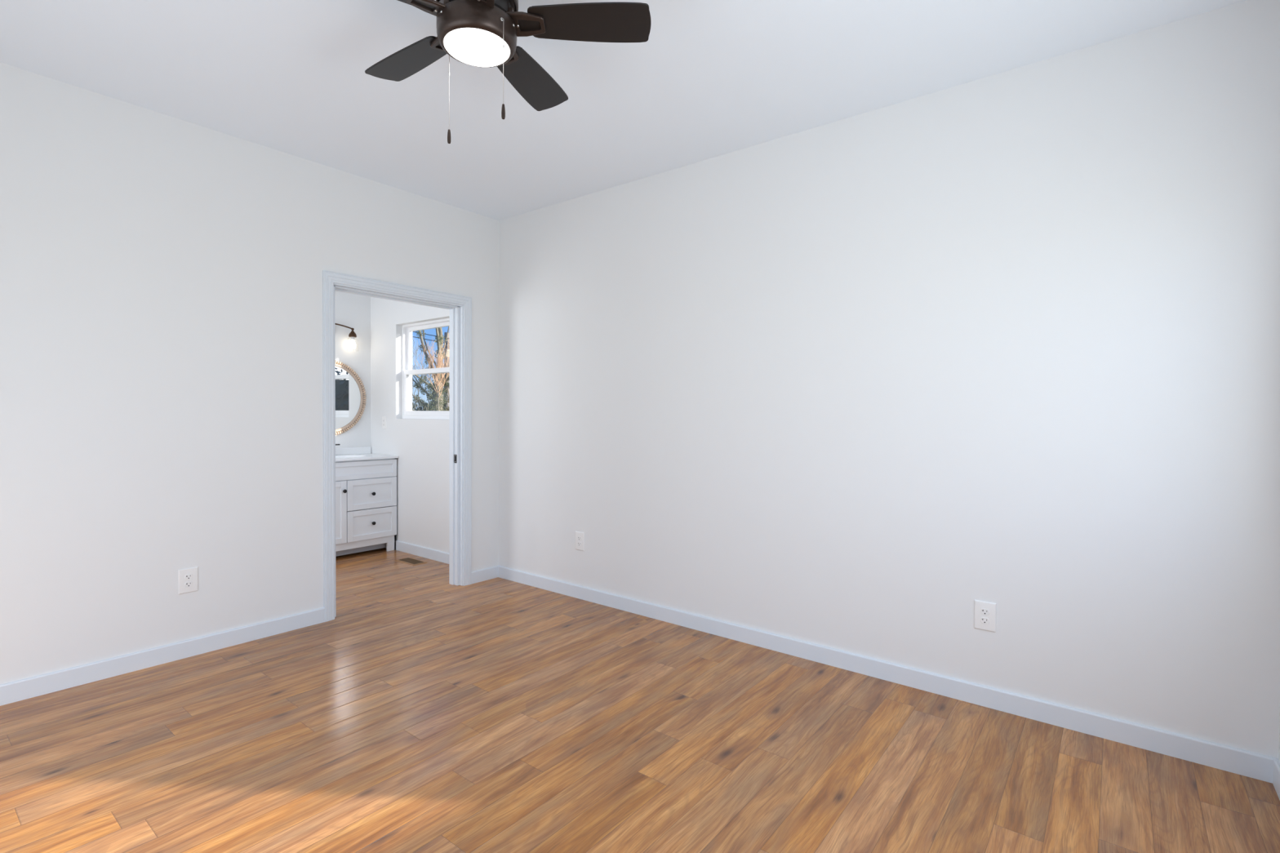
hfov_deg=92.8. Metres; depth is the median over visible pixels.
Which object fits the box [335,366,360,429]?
mirror glass
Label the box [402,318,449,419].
window
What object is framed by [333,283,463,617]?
trim
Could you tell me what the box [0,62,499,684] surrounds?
wall
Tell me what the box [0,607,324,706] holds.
baseboard
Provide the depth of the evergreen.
22.86 m
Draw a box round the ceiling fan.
[364,0,650,143]
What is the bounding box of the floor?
[0,547,1279,852]
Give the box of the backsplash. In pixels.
[335,446,371,455]
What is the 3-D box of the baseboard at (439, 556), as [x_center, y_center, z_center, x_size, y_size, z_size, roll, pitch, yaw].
[-1.717,1.105,5.197,1.336,0.087,0.014,1,2,38]
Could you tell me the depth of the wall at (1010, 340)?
2.72 m
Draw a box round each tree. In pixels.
[412,326,449,410]
[413,337,449,410]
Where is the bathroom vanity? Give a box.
[335,457,396,556]
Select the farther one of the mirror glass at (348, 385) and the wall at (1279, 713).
the mirror glass at (348, 385)
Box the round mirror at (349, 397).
[335,360,366,435]
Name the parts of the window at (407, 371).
sash, sash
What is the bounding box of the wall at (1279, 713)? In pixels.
[1278,713,1279,761]
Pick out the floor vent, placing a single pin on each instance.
(410, 561)
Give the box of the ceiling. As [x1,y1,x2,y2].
[0,0,1245,220]
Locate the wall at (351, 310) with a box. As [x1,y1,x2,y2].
[334,291,370,448]
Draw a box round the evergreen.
[417,404,430,410]
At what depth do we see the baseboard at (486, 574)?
4.60 m
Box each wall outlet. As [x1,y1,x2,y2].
[177,566,198,594]
[382,416,386,429]
[575,531,584,551]
[973,600,996,632]
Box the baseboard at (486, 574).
[471,565,498,584]
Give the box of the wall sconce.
[334,323,358,351]
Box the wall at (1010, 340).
[498,0,1279,758]
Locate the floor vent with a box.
[395,557,426,565]
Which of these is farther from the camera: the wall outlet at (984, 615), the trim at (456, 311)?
the trim at (456, 311)
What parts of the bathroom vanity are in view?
door, drawer, drawer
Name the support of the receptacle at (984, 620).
attached to the wall outlet at (984, 615)
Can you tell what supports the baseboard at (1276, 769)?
attached to the wall at (1279, 713)
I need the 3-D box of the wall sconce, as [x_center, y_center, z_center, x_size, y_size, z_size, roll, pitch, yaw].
[-2.802,-0.823,5.517,0.102,0.242,0.496,1,2,38]
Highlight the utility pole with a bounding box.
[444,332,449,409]
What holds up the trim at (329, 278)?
attached to the wall at (161, 274)
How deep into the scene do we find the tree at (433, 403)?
20.79 m
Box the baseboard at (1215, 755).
[497,565,1279,783]
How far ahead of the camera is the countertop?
5.62 m
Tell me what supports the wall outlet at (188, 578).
attached to the wall at (161, 274)
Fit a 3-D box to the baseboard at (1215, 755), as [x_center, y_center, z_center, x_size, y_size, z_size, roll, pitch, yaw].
[0.563,1.159,3.410,4.201,0.087,0.014,1,2,38]
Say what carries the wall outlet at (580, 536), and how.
attached to the wall at (1010, 340)
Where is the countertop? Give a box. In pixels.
[335,446,398,461]
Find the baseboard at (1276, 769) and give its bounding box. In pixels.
[1272,759,1279,799]
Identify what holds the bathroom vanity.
on the floor
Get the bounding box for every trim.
[322,270,471,622]
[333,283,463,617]
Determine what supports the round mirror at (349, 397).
attached to the wall at (351, 310)
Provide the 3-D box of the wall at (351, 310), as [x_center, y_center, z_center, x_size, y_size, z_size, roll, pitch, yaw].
[-3.420,-0.228,4.958,0.160,2.740,2.460,1,2,38]
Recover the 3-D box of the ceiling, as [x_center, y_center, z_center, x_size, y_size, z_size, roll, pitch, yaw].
[-0.574,-1.591,1.967,4.350,0.150,3.660,1,2,38]
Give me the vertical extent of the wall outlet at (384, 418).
0.117 m
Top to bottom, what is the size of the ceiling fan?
0.588 m
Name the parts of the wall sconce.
arm, light bulb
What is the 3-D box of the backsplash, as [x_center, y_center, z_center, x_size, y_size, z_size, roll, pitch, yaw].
[-2.839,0.232,5.566,0.019,0.065,0.786,1,2,38]
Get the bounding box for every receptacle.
[184,573,192,579]
[184,581,192,587]
[980,608,989,615]
[980,617,989,624]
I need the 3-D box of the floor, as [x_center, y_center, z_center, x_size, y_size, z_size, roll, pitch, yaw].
[-1.320,1.308,2.540,6.585,0.200,4.030,1,2,38]

